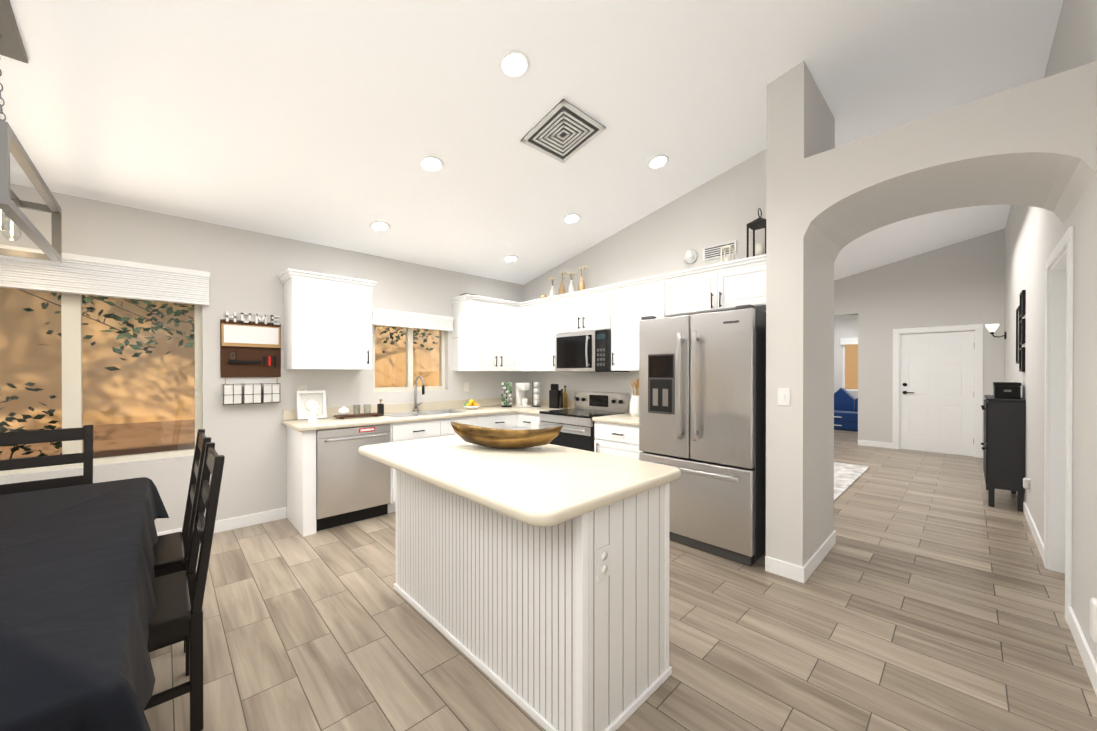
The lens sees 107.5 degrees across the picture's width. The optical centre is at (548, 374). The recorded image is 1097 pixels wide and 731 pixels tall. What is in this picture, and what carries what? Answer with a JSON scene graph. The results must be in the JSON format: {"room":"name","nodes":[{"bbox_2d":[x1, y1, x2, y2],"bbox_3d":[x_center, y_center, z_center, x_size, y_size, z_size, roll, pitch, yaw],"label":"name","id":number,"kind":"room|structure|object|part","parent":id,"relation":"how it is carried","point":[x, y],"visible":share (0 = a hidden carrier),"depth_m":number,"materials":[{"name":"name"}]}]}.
{"room":"kitchen and dining room","nodes":[
{"label":"kitchen and dining room","id":0,"kind":"room"},
{"bbox_2d":[0,183,522,532],"bbox_3d":[0.195,-0.005,6.396,16.800,2.650,0.200,0,0,-44],"label":"wall","id":1,"kind":"structure","parent":0,"point":[246,269],"depth_m":3.52,"materials":[{"name":"white paint"}]},
{"bbox_2d":[0,288,201,474],"bbox_3d":[-3.767,-0.046,2.596,2.320,1.435,0.065,0,0,-44],"label":"dining room window","id":2,"kind":"structure","parent":1,"relation":"in","point":[71,346],"depth_m":2.91,"materials":[{"name":"beige plastic"}]},
{"bbox_2d":[0,244,209,305],"bbox_3d":[-3.671,-0.703,2.496,2.405,0.270,0.073,0,0,-44],"label":"window blind","id":3,"kind":"object","parent":1,"relation":"attached to","point":[86,275],"visible":1,"depth_m":2.90,"materials":[{"name":"white"}]},
{"bbox_2d":[157,507,285,535],"bbox_3d":[-4.043,1.288,2.192,4.455,0.100,0.013,0,0,-44],"label":"baseboard","id":4,"kind":"structure","parent":1,"relation":"attached to","point":[276,514],"depth_m":3.52,"materials":[{"name":"white wood"}]},
{"bbox_2d":[220,311,280,404],"bbox_3d":[-2.592,-0.143,3.523,0.430,0.791,0.090,0,0,-44],"label":"organizer","id":5,"kind":"object","parent":1,"relation":"attached to","point":[248,348],"visible":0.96,"depth_m":3.52,"materials":[{"name":"brown wood"}]},
{"bbox_2d":[298,385,306,390],"bbox_3d":[-2.339,0.161,3.824,0.072,0.116,0.008,0,0,-44],"label":"outlet","id":6,"kind":"object","parent":1,"relation":"attached to","point":[302,388],"visible":0.48,"depth_m":3.82,"materials":[{"name":"white plastic"}]},
{"bbox_2d":[283,274,373,369],"bbox_3d":[-2.087,-0.457,3.825,0.670,0.815,0.347,0,0,-44],"label":"upper cabinet","id":7,"kind":"object","parent":1,"relation":"attached to","point":[327,321],"depth_m":3.67,"materials":[{"name":"white wood"}]},
{"bbox_2d":[283,398,515,421],"bbox_3d":[-1.400,0.367,4.714,2.907,0.100,0.020,0,0,-44],"label":"backsplash","id":8,"kind":"structure","parent":1,"relation":"attached to","point":[397,408],"depth_m":4.53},
{"bbox_2d":[373,325,444,391],"bbox_3d":[-1.612,-0.228,4.660,0.890,0.830,0.065,0,0,-44],"label":"window","id":9,"kind":"structure","parent":1,"relation":"in","point":[409,369],"depth_m":4.64,"materials":[{"name":"beige plastic"}]},
{"bbox_2d":[372,308,453,330],"bbox_3d":[-1.518,-0.612,4.560,0.960,0.170,0.073,0,0,-44],"label":"blinds","id":10,"kind":"object","parent":1,"relation":"attached to","point":[390,318],"visible":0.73,"depth_m":4.50,"materials":[{"name":"white fabric"}]},
{"bbox_2d":[464,382,468,391],"bbox_3d":[-1.031,0.155,5.075,0.072,0.116,0.012,0,0,-44],"label":"light switch","id":11,"kind":"object","parent":1,"relation":"attached to","point":[466,386],"visible":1,"depth_m":5.07,"materials":[{"name":"white plastic"}]},
{"bbox_2d":[451,298,518,370],"bbox_3d":[-0.767,-0.467,5.090,0.807,0.845,0.347,0,0,-44],"label":"upper cabinet","id":12,"kind":"object","parent":1,"relation":"attached to","point":[485,334],"depth_m":4.88,"materials":[{"name":"white wood"}]},
{"bbox_2d":[0,0,1062,284],"bbox_3d":[1.947,-1.841,4.487,16.900,1.241,5.470,0,0,-44],"label":"ceiling","id":13,"kind":"structure","parent":0,"point":[328,122],"depth_m":2.57,"materials":[{"name":"white paint"}]},
{"bbox_2d":[0,0,61,262],"bbox_3d":[-2.725,-1.211,1.895,0.379,0.938,1.849,0,0,-44],"label":"chandelier","id":14,"kind":"object","parent":13,"relation":"hanging from","point":[11,202],"depth_m":1.96,"materials":[{"name":"silver metal"}]},
{"bbox_3d":[-2.291,-1.392,1.584,0.180,0.573,0.800,0,0,-44],"label":"chandelier canopy chain","id":15,"kind":"part","parent":14,"relation":"part of","materials":[{"name":"grey metal"}]},
{"bbox_2d":[370,221,389,231],"bbox_3d":[-1.573,-1.384,3.754,0.180,0.044,0.176,0,0,-44],"label":"recessed light","id":16,"kind":"object","parent":13,"relation":"in","point":[380,225],"visible":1,"depth_m":3.75,"materials":[{"name":"white"}]},
{"bbox_2d":[419,156,443,171],"bbox_3d":[-0.881,-1.585,3.031,0.180,0.044,0.176,0,0,-44],"label":"recessed light","id":17,"kind":"object","parent":13,"relation":"in","point":[432,163],"visible":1,"depth_m":3.03,"materials":[{"name":"white"}]},
{"bbox_2d":[503,255,517,261],"bbox_3d":[-0.454,-1.388,4.827,0.180,0.044,0.176,0,0,-44],"label":"recessed light","id":18,"kind":"object","parent":13,"relation":"in","point":[510,258],"visible":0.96,"depth_m":4.82,"materials":[{"name":"white"}]},
{"bbox_2d":[499,50,529,77],"bbox_3d":[-0.196,-1.785,2.316,0.180,0.044,0.176,0,0,-44],"label":"recessed light","id":19,"kind":"object","parent":13,"relation":"in","point":[514,64],"visible":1,"depth_m":2.31,"materials":[{"name":"white"}]},
{"bbox_2d":[521,99,605,162],"bbox_3d":[0.106,-1.738,2.911,0.440,0.102,0.434,0,0,-44],"label":"ceiling vent","id":20,"kind":"object","parent":13,"relation":"in","point":[563,131],"visible":0.94,"depth_m":2.89,"materials":[{"name":"grey metal"}]},
{"bbox_2d":[563,214,580,223],"bbox_3d":[0.238,-1.590,4.104,0.180,0.044,0.176,0,0,-44],"label":"recessed light","id":21,"kind":"object","parent":13,"relation":"in","point":[570,218],"visible":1,"depth_m":4.10,"materials":[{"name":"white"}]},
{"bbox_2d":[647,155,668,168],"bbox_3d":[0.923,-1.790,3.388,0.180,0.044,0.176,0,0,-44],"label":"recessed light","id":22,"kind":"object","parent":13,"relation":"in","point":[657,161],"visible":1,"depth_m":3.38,"materials":[{"name":"white plastic"}]},
{"bbox_2d":[144,430,1096,730],"bbox_3d":[1.930,1.358,4.520,16.900,0.060,5.420,0,0,-44],"label":"floor","id":23,"kind":"structure","parent":0,"point":[928,594],"depth_m":2.06,"materials":[{"name":"beige tile"}]},
{"bbox_2d":[0,425,93,494],"bbox_3d":[-2.825,0.825,2.180,0.450,1.027,0.506,0,0,-44],"label":"end chair","id":24,"kind":"object","parent":23,"relation":"on","point":[85,433],"visible":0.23,"depth_m":2.36,"materials":[{"name":"black wood"}]},
{"bbox_2d":[153,429,210,652],"bbox_3d":[-2.011,0.826,1.986,0.506,1.027,0.450,0,0,-44],"label":"chair","id":25,"kind":"object","parent":23,"relation":"on","point":[171,552],"visible":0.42,"depth_m":2.00,"materials":[{"name":"black wood"}]},
{"bbox_2d":[143,442,224,730],"bbox_3d":[-1.589,0.828,1.546,0.506,1.027,0.450,0,0,-44],"label":"chair","id":26,"kind":"object","parent":23,"relation":"on","point":[177,617],"visible":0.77,"depth_m":1.52,"materials":[{"name":"black wood"}]},
{"bbox_2d":[316,424,389,530],"bbox_3d":[-1.898,0.899,3.772,0.615,0.865,0.639,0,0,-44],"label":"dishwasher","id":27,"kind":"object","parent":23,"relation":"on","point":[352,484],"visible":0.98,"depth_m":3.54,"materials":[{"name":"grey metal"}]},
{"bbox_2d":[388,418,446,512],"bbox_3d":[-1.490,0.894,4.214,0.572,0.870,0.616,0,0,-44],"label":"base cabinet","id":28,"kind":"object","parent":23,"relation":"on","point":[402,431],"depth_m":3.92,"materials":[{"name":"white wood"}]},
{"bbox_2d":[282,406,530,433],"bbox_3d":[-1.190,0.437,4.488,2.917,0.042,0.638,0,0,-44],"label":"countertop","id":29,"kind":"structure","parent":28,"relation":"on","point":[292,423],"depth_m":3.83,"materials":[{"name":"beige stone"}]},
{"bbox_2d":[296,390,326,419],"bbox_3d":[-2.247,0.285,3.815,0.240,0.268,0.080,0,0,-44],"label":"frame","id":30,"kind":"object","parent":29,"relation":"on","point":[303,398],"visible":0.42,"depth_m":3.81,"materials":[{"name":"white wood"}]},
{"bbox_2d":[307,401,318,422],"bbox_3d":[-2.092,0.327,3.569,0.097,0.189,0.079,0,0,-44],"label":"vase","id":31,"kind":"object","parent":29,"relation":"on","point":[312,406],"visible":1,"depth_m":3.55,"materials":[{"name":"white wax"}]},
{"bbox_2d":[333,413,380,418],"bbox_3d":[-1.880,0.406,3.967,0.400,0.026,0.160,0,0,-44],"label":"tray","id":32,"kind":"object","parent":29,"relation":"on","point":[356,415],"visible":0.94,"depth_m":3.91,"materials":[{"name":"brown wood"}]},
{"bbox_2d":[338,406,348,415],"bbox_3d":[-1.974,0.348,3.877,0.100,0.090,0.098,0,0,-44],"label":"sugar bowl","id":33,"kind":"object","parent":32,"relation":"on","point":[343,411],"visible":1,"depth_m":3.85,"materials":[{"name":"white ceramic"}]},
{"bbox_2d":[353,405,360,414],"bbox_3d":[-1.887,0.345,3.960,0.072,0.095,0.072,0,0,-44],"label":"glass tumbler","id":34,"kind":"object","parent":32,"relation":"on","point":[357,408],"visible":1,"depth_m":3.94,"materials":[{"name":"clear glass"}]},
{"bbox_2d":[364,404,370,413],"bbox_3d":[-1.815,0.344,4.029,0.072,0.095,0.072,0,0,-44],"label":"glass tumbler","id":35,"kind":"object","parent":32,"relation":"on","point":[368,408],"visible":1,"depth_m":4.03,"materials":[{"name":"clear glass"}]},
{"bbox_2d":[377,399,383,415],"bbox_3d":[-1.712,0.336,4.110,0.050,0.165,0.065,0,0,-44],"label":"soap dispenser","id":36,"kind":"object","parent":29,"relation":"on","point":[380,408],"visible":0.94,"depth_m":4.10,"materials":[{"name":"black plastic"}]},
{"bbox_2d":[415,376,424,409],"bbox_3d":[-1.426,0.217,4.515,0.111,0.400,0.223,0,0,-44],"label":"faucet","id":37,"kind":"object","parent":29,"relation":"on","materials":[{"name":"silver metal"}]},
{"bbox_2d":[391,410,466,417],"bbox_3d":[-1.330,0.513,4.377,0.830,0.192,0.440,0,0,-44],"label":"sink","id":38,"kind":"object","parent":29,"relation":"in","point":[406,413],"depth_m":4.49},
{"bbox_2d":[463,399,479,408],"bbox_3d":[-0.927,0.357,4.852,0.210,0.117,0.208,0,0,-44],"label":"bowl","id":39,"kind":"object","parent":29,"relation":"on","point":[472,404],"visible":1,"depth_m":4.81,"materials":[{"name":"white ceramic"}]},
{"bbox_2d":[501,381,511,406],"bbox_3d":[-0.539,0.249,5.168,0.139,0.330,0.141,0,0,-44],"label":"pod carousel","id":40,"kind":"object","parent":29,"relation":"on","point":[507,391],"visible":1,"depth_m":5.13,"materials":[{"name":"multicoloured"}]},
{"bbox_2d":[515,383,529,406],"bbox_3d":[-0.333,0.259,5.199,0.120,0.310,0.180,0,0,-44],"label":"coffee maker","id":41,"kind":"object","parent":29,"relation":"on","point":[521,400],"visible":1,"depth_m":5.17,"materials":[{"name":"white plastic"}]},
{"bbox_2d":[532,381,540,406],"bbox_3d":[-0.153,0.249,5.214,0.110,0.330,0.117,0,0,-44],"label":"mug rack","id":42,"kind":"object","parent":29,"relation":"on","point":[536,394],"visible":1,"depth_m":5.19,"materials":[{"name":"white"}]},
{"bbox_2d":[447,418,474,435],"bbox_3d":[-1.159,0.893,4.532,0.574,0.870,0.616,0,0,-44],"label":"base cabinet","id":43,"kind":"object","parent":23,"relation":"on","point":[470,421],"depth_m":4.28,"materials":[{"name":"white wood"}]},
{"bbox_2d":[475,410,514,429],"bbox_3d":[-0.786,0.891,4.847,0.627,0.870,0.677,0,0,-44],"label":"base cabinet","id":44,"kind":"object","parent":23,"relation":"on","point":[499,421],"depth_m":4.64,"materials":[{"name":"white wood"}]},
{"bbox_2d":[519,406,574,413],"bbox_3d":[-0.022,0.436,4.910,0.647,0.040,0.430,0,0,-44],"label":"countertop","id":45,"kind":"structure","parent":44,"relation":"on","point":[534,410],"depth_m":4.81,"materials":[{"name":"beige stone"}]},
{"bbox_2d":[549,384,562,408],"bbox_3d":[0.094,0.265,4.999,0.100,0.300,0.150,0,0,-44],"label":"knife block","id":46,"kind":"object","parent":45,"relation":"on","point":[555,395],"visible":0.92,"depth_m":4.96,"materials":[{"name":"black wood"}]},
{"bbox_2d":[562,386,567,408],"bbox_3d":[0.203,0.275,4.944,0.064,0.280,0.062,0,0,-44],"label":"oil bottle","id":47,"kind":"object","parent":45,"relation":"on","point":[566,399],"visible":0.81,"depth_m":4.94,"materials":[{"name":"black"}]},
{"bbox_2d":[515,410,539,429],"bbox_3d":[-0.036,0.891,4.902,0.667,0.870,0.435,0,0,-44],"label":"base cabinet","id":48,"kind":"object","parent":23,"relation":"on","point":[522,421],"depth_m":4.72,"materials":[{"name":"white wood"}]},
{"bbox_2d":[394,469,671,730],"bbox_3d":[-0.207,0.903,2.151,0.604,0.870,1.564,0,0,-44],"label":"kitchen island","id":49,"kind":"object","parent":23,"relation":"on","point":[544,628],"visible":0.73,"depth_m":1.64,"materials":[{"name":"white wood"}]},
{"bbox_2d":[358,434,680,526],"bbox_3d":[-0.257,0.446,2.101,0.900,0.044,1.620,0,0,-44],"label":"island countertop","id":50,"kind":"structure","parent":49,"relation":"on","point":[546,485],"depth_m":1.73,"materials":[{"name":"beige stone"}]},
{"bbox_2d":[450,422,562,448],"bbox_3d":[-0.252,0.352,2.327,0.688,0.138,0.270,0,0,14],"label":"bronze bowl","id":51,"kind":"object","parent":50,"relation":"on","point":[499,438],"visible":1,"depth_m":2.25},
{"bbox_2d":[597,544,609,581],"bbox_3d":[0.203,0.686,1.470,0.072,0.116,0.008,0,0,-44],"label":"outlet","id":52,"kind":"object","parent":49,"relation":"attached to","point":[603,562],"visible":1,"depth_m":1.46,"materials":[{"name":"white plastic"}]},
{"bbox_2d":[539,391,628,451],"bbox_3d":[0.367,0.766,4.454,0.701,1.125,0.758,0,0,-44],"label":"range","id":53,"kind":"object","parent":23,"relation":"on","point":[577,429],"visible":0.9,"depth_m":4.37,"materials":[{"name":"grey metal"}]},
{"bbox_2d":[594,422,643,459],"bbox_3d":[0.884,0.895,3.976,0.620,0.870,0.625,0,0,-44],"label":"base cabinet","id":54,"kind":"object","parent":23,"relation":"on","point":[621,441],"depth_m":3.78,"materials":[{"name":"white wood"}]},
{"bbox_2d":[592,414,638,425],"bbox_3d":[0.879,0.440,3.970,0.647,0.040,0.635,0,0,-44],"label":"countertop","id":55,"kind":"structure","parent":54,"relation":"on","point":[618,419],"depth_m":3.84,"materials":[{"name":"beige stone"}]},
{"bbox_2d":[630,379,638,416],"bbox_3d":[0.904,0.229,4.024,0.136,0.381,0.185,0,0,-44],"label":"utensil crock","id":56,"kind":"object","parent":55,"relation":"on","point":[634,406],"visible":0.62,"depth_m":4.00,"materials":[{"name":"white ceramic"}]},
{"bbox_2d":[639,304,765,565],"bbox_3d":[1.329,0.423,3.320,0.853,1.820,0.909,0,0,-44],"label":"refrigerator","id":57,"kind":"object","parent":23,"relation":"on","point":[702,402],"visible":0.88,"depth_m":2.96,"materials":[{"name":"grey metal"}]},
{"bbox_2d":[799,530,835,582],"bbox_3d":[1.936,1.285,2.870,0.853,0.100,0.016,0,0,-44],"label":"baseboard","id":58,"kind":"structure","parent":23,"relation":"on","point":[805,571],"depth_m":2.78,"materials":[{"name":"white wood"}]},
{"bbox_2d":[834,388,857,431],"bbox_3d":[7.250,0.815,9.560,0.780,0.980,1.100,0,0,-44],"label":"sofa","id":59,"kind":"object","parent":23,"relation":"on","point":[845,410],"visible":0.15,"depth_m":9.59,"materials":[{"name":"blue fabric"}]},
{"bbox_2d":[834,462,868,500],"bbox_3d":[2.897,1.312,5.585,2.530,0.022,2.120,0,0,-44],"label":"living room rug","id":60,"kind":"object","parent":23,"relation":"on","point":[846,476],"visible":0.17,"depth_m":5.20,"materials":[{"name":"white fabric"}]},
{"bbox_2d":[981,395,1024,511],"bbox_3d":[4.825,0.784,4.293,0.914,1.090,0.281,0,0,-44],"label":"sideboard","id":61,"kind":"object","parent":23,"relation":"on","point":[1003,448],"visible":0.9,"depth_m":3.98,"materials":[{"name":"grey wood"}]},
{"bbox_2d":[993,382,1021,398],"bbox_3d":[4.681,0.159,4.112,0.335,0.159,0.183,0,0,-44],"label":"box","id":62,"kind":"object","parent":61,"relation":"on","point":[1007,390],"visible":1,"depth_m":4.01,"materials":[{"name":"black"}]},
{"bbox_3d":[-1.925,0.968,1.184,0.960,0.750,2.060,0,0,-44],"label":"dining table","id":63,"kind":"object","parent":23,"relation":"on","visible":0},
{"bbox_2d":[0,477,168,730],"bbox_3d":[-1.922,0.716,1.190,1.182,0.261,2.282,0,0,-44],"label":"tablecloth","id":64,"kind":"object","parent":63,"relation":"on","point":[78,605],"visible":1,"depth_m":1.04,"materials":[{"name":"black fabric"}]},
{"bbox_2d":[523,148,766,403],"bbox_3d":[0.870,-0.339,4.535,0.120,3.333,3.440,0,0,-44],"label":"wall","id":65,"kind":"structure","parent":0,"point":[724,207],"depth_m":4.12,"materials":[{"name":"white paint"}]},
{"bbox_2d":[519,302,538,370],"bbox_3d":[-0.140,-0.468,5.224,0.377,0.845,0.366,0,0,-44],"label":"upper cabinet","id":66,"kind":"object","parent":65,"relation":"attached to","point":[528,311],"depth_m":5.10,"materials":[{"name":"white wood"}]},
{"bbox_2d":[548,277,555,295],"bbox_3d":[0.054,-1.082,5.010,0.130,0.294,0.148,0,0,-44],"label":"bottle","id":67,"kind":"object","parent":66,"relation":"on","point":[552,292],"visible":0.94,"depth_m":4.98,"materials":[{"name":"white ceramic"}]},
{"bbox_2d":[539,298,558,370],"bbox_3d":[0.097,-0.467,4.999,0.347,0.845,0.399,0,0,-44],"label":"upper cabinet","id":68,"kind":"object","parent":65,"relation":"attached to","point":[549,308],"depth_m":4.85,"materials":[{"name":"white wood"}]},
{"bbox_2d":[559,271,567,294],"bbox_3d":[0.175,-1.095,4.905,0.135,0.322,0.125,0,0,-44],"label":"bottle","id":69,"kind":"object","parent":68,"relation":"on","point":[561,289],"visible":0.94,"depth_m":4.87,"materials":[{"name":"beige ceramic"}]},
{"bbox_2d":[567,272,576,292],"bbox_3d":[0.275,-1.079,4.787,0.149,0.290,0.136,0,0,-44],"label":"bottle","id":70,"kind":"object","parent":68,"relation":"on","point":[571,287],"visible":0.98,"depth_m":4.75,"materials":[{"name":"white ceramic"}]},
{"bbox_2d":[527,398,629,413],"bbox_3d":[0.488,0.366,4.832,0.019,0.100,2.422,0,0,-44],"label":"backsplash","id":71,"kind":"structure","parent":65,"relation":"attached to","point":[543,401],"depth_m":5.37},
{"bbox_2d":[559,286,610,333],"bbox_3d":[0.501,-0.682,4.576,0.347,0.410,0.770,0,0,-44],"label":"upper cabinet","id":72,"kind":"object","parent":65,"relation":"attached to","point":[591,311],"depth_m":4.42,"materials":[{"name":"white wood"}]},
{"bbox_2d":[577,265,587,290],"bbox_3d":[0.398,-1.100,4.673,0.116,0.334,0.120,0,0,-44],"label":"bottle","id":73,"kind":"object","parent":72,"relation":"on","point":[581,285],"visible":0.92,"depth_m":4.64,"materials":[{"name":"beige ceramic"}]},
{"bbox_2d":[555,329,628,371],"bbox_3d":[0.463,-0.250,4.542,0.450,0.439,0.758,0,0,-44],"label":"microwave","id":74,"kind":"object","parent":72,"relation":"attached to","point":[587,351],"visible":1,"depth_m":4.37,"materials":[{"name":"grey metal"}]},
{"bbox_2d":[611,278,666,370],"bbox_3d":[0.986,-0.463,4.071,0.347,0.845,0.630,0,0,-44],"label":"upper cabinet","id":75,"kind":"object","parent":65,"relation":"attached to","point":[631,302],"depth_m":3.99,"materials":[{"name":"white wood"}]},
{"bbox_2d":[683,250,697,263],"bbox_3d":[1.370,-1.139,3.889,0.044,0.130,0.130,0,0,-44],"label":"smoke detector","id":76,"kind":"object","parent":65,"relation":"attached to","point":[690,256],"visible":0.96,"depth_m":3.87,"materials":[{"name":"white plastic"}]},
{"bbox_2d":[667,258,765,316],"bbox_3d":[1.539,-0.713,3.493,0.347,0.340,0.970,0,0,-44],"label":"upper cabinet","id":77,"kind":"object","parent":65,"relation":"attached to","point":[720,288],"depth_m":3.37,"materials":[{"name":"white wood"}]},
{"bbox_2d":[720,244,734,262],"bbox_3d":[1.548,-1.027,3.478,0.085,0.198,0.085,0,0,-44],"label":"lantern","id":78,"kind":"object","parent":77,"relation":"on","point":[725,248],"visible":0.65,"depth_m":3.47,"materials":[{"name":"white"}]},
{"bbox_2d":[747,208,765,257],"bbox_3d":[1.727,-1.144,3.289,0.150,0.433,0.150,0,0,-44],"label":"lantern","id":79,"kind":"object","parent":77,"relation":"on","point":[757,224],"visible":0.71,"depth_m":3.28,"materials":[{"name":"black metal"}]},
{"bbox_2d":[703,240,736,260],"bbox_3d":[1.571,-1.139,3.700,0.015,0.120,0.310,0,0,-44],"label":"air vent","id":80,"kind":"object","parent":65,"relation":"in","point":[711,252],"visible":0.85,"depth_m":3.71,"materials":[{"name":"white metal"}]},
{"bbox_2d":[766,60,834,566],"bbox_3d":[1.869,-0.354,2.957,0.860,3.378,0.220,0,0,-44],"label":"column","id":81,"kind":"structure","parent":0,"point":[800,365],"depth_m":2.68,"materials":[{"name":"white paint"}]},
{"bbox_2d":[778,388,789,405],"bbox_3d":[1.554,0.146,2.658,0.012,0.116,0.072,0,0,-44],"label":"light switch","id":82,"kind":"object","parent":81,"relation":"attached to","point":[783,396],"visible":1,"depth_m":2.65,"materials":[{"name":"white plastic"}]},
{"bbox_2d":[804,61,1096,261],"bbox_3d":[2.332,-1.133,2.470,0.860,0.500,1.120,0,0,-44],"label":"arch","id":83,"kind":"object","parent":81,"relation":"attached to","point":[1033,144],"visible":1,"depth_m":2.18,"materials":[{"name":"white paint"}]},
{"bbox_2d":[834,315,857,398],"bbox_3d":[6.411,-0.293,9.195,2.850,3.200,2.160,0,0,-44],"label":"wall","id":84,"kind":"structure","parent":0,"point":[846,326],"depth_m":10.09,"materials":[{"name":"white paint"}]},
{"bbox_2d":[840,337,857,344],"bbox_3d":[7.579,-0.826,9.765,0.068,0.159,0.810,0,0,-44],"label":"blinds","id":85,"kind":"object","parent":84,"relation":"attached to","point":[845,341],"visible":0.48,"depth_m":9.91,"materials":[{"name":"white"}]},
{"bbox_2d":[842,344,857,390],"bbox_3d":[7.655,-0.221,9.841,0.060,1.250,0.750,0,0,-44],"label":"window","id":86,"kind":"structure","parent":84,"relation":"in","point":[843,367],"depth_m":10.06,"materials":[{"name":"white"}]},
{"bbox_2d":[834,228,1004,446],"bbox_3d":[5.452,-0.512,7.991,0.200,3.649,5.170,0,0,-44],"label":"wall","id":87,"kind":"structure","parent":0,"point":[961,283],"depth_m":6.91,"materials":[{"name":"white paint"}]},
{"bbox_2d":[858,440,891,448],"bbox_3d":[5.945,1.265,7.329,0.013,0.100,0.500,0,0,-44],"label":"baseboard","id":88,"kind":"structure","parent":87,"relation":"attached to","point":[860,442],"depth_m":7.32,"materials":[{"name":"white wood"}]},
{"bbox_2d":[900,331,973,455],"bbox_3d":[6.528,0.306,6.789,0.105,2.020,0.900,0,0,-44],"label":"front door","id":89,"kind":"structure","parent":87,"relation":"in","point":[936,392],"depth_m":6.77,"materials":[{"name":"white wood"}]},
{"bbox_2d":[892,324,982,457],"bbox_3d":[6.571,0.256,6.830,0.236,2.126,1.090,0,0,-44],"label":"door frame","id":90,"kind":"structure","parent":87,"relation":"attached to","point":[977,329],"depth_m":6.53,"materials":[{"name":"white wood"}]},
{"bbox_2d":[1004,0,1096,662],"bbox_3d":[3.634,-0.478,2.806,16.800,3.628,0.200,0,0,-44],"label":"wall","id":91,"kind":"structure","parent":0,"point":[1033,236],"depth_m":2.13,"materials":[{"name":"white paint"}]},
{"bbox_2d":[985,324,1005,338],"bbox_3d":[6.667,-0.637,6.000,0.150,0.227,0.213,0,0,-44],"label":"sconce","id":92,"kind":"object","parent":91,"relation":"attached to","point":[991,328],"visible":1,"depth_m":5.99,"materials":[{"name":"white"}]},
{"bbox_2d":[1016,308,1019,363],"bbox_3d":[5.058,-0.421,4.326,0.360,0.600,0.021,0,0,-44],"label":"framed picture","id":93,"kind":"object","parent":91,"relation":"attached to","point":[1017,319],"depth_m":4.44,"materials":[{"name":"black wood"}]},
{"bbox_2d":[1018,318,1024,345],"bbox_3d":[4.762,-0.430,4.043,0.300,0.240,0.021,0,0,-44],"label":"framed picture","id":94,"kind":"object","parent":91,"relation":"attached to","point":[1020,333],"depth_m":4.13,"materials":[{"name":"black"}]},
{"bbox_2d":[1018,346,1024,371],"bbox_3d":[4.762,-0.150,4.044,0.300,0.240,0.021,0,0,-44],"label":"framed picture","id":95,"kind":"object","parent":91,"relation":"attached to","point":[1021,350],"depth_m":4.13,"materials":[{"name":"black"}]},
{"bbox_2d":[1018,290,1025,318],"bbox_3d":[4.762,-0.710,4.041,0.300,0.240,0.021,0,0,-44],"label":"framed picture","id":96,"kind":"object","parent":91,"relation":"attached to","point":[1022,308],"depth_m":3.94,"materials":[{"name":"black"}]},
{"bbox_2d":[1023,478,1029,492],"bbox_3d":[4.298,0.992,3.616,0.070,0.120,0.040,0,0,-44],"label":"electrical outlet","id":97,"kind":"object","parent":91,"relation":"attached to","point":[1026,483],"visible":0.98,"depth_m":3.60,"materials":[{"name":"white plastic"}]},
{"bbox_2d":[1016,492,1043,562],"bbox_3d":[5.253,1.278,4.514,4.910,0.100,0.013,0,0,-44],"label":"baseboard","id":98,"kind":"structure","parent":91,"relation":"attached to","point":[1037,538],"depth_m":3.25,"materials":[{"name":"white wood"}]},
{"bbox_2d":[1044,226,1073,623],"bbox_3d":[3.202,0.272,2.407,0.960,2.130,0.216,0,0,-44],"label":"door frame","id":99,"kind":"structure","parent":91,"relation":"attached to","point":[1058,429],"depth_m":2.71,"materials":[{"name":"white wood"}]},
{"bbox_2d":[1068,606,1096,695],"bbox_3d":[0.213,1.299,-0.316,7.130,0.100,0.013,0,0,-44],"label":"baseboard","id":100,"kind":"structure","parent":91,"relation":"attached to","point":[1088,659],"depth_m":1.87,"materials":[{"name":"white wood"}]},
{"bbox_2d":[1090,598,1096,643],"bbox_3d":[2.147,0.981,1.561,0.080,0.200,0.050,0,0,-44],"label":"electrical outlet","id":101,"kind":"object","parent":91,"relation":"attached to","point":[1093,618],"visible":1,"depth_m":1.56,"materials":[{"name":"white plastic"}]},
{"label":"outside","id":102,"kind":"structure","parent":0,"visible":0},
{"bbox_3d":[-4.247,1.389,8.725,30.000,0.080,9.300,0,0,-44],"label":"ground","id":103,"kind":"structure","parent":102,"visible":0},
{"bbox_2d":[0,382,61,458],"bbox_3d":[-4.695,0.674,3.303,1.330,1.429,1.001,0,0,-44],"label":"bush","id":104,"kind":"object","parent":103,"relation":"on","point":[10,419],"depth_m":3.46,"materials":[{"name":"green plant"}]},
{"bbox_2d":[0,419,194,459],"bbox_3d":[-2.656,1.032,7.063,30.000,0.670,2.900,0,0,-44],"label":"slope","id":105,"kind":"structure","parent":103,"relation":"on","point":[151,435],"depth_m":5.23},
{"bbox_2d":[0,288,438,430],"bbox_3d":[-3.763,-0.739,8.210,30.000,4.300,0.300,0,0,-44],"label":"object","id":106,"kind":"structure","parent":103,"relation":"on","point":[14,357],"depth_m":5.69,"materials":[{"name":"brown paint"}]},
{"bbox_2d":[845,344,857,388],"bbox_3d":[8.269,-0.155,11.918,3.500,3.100,10.000,0,0,-44],"label":"patio","id":107,"kind":"structure","parent":103,"relation":"on","point":[849,356],"depth_m":12.11,"materials":[{"name":"brown paint"}]},
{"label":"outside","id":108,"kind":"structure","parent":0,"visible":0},
{"bbox_2d":[18,289,193,370],"bbox_3d":[-5.292,-0.832,3.945,3.801,1.592,2.002,0,0,-44],"label":"tree","id":109,"kind":"object","parent":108,"point":[127,334],"depth_m":4.24,"materials":[{"name":"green plant"}]},
{"bbox_2d":[375,325,438,352],"bbox_3d":[-2.920,-0.962,6.484,3.092,1.424,1.772,0,0,-44],"label":"tree","id":110,"kind":"object","parent":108,"point":[403,333],"depth_m":6.77,"materials":[{"name":"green plant"}]}
]}

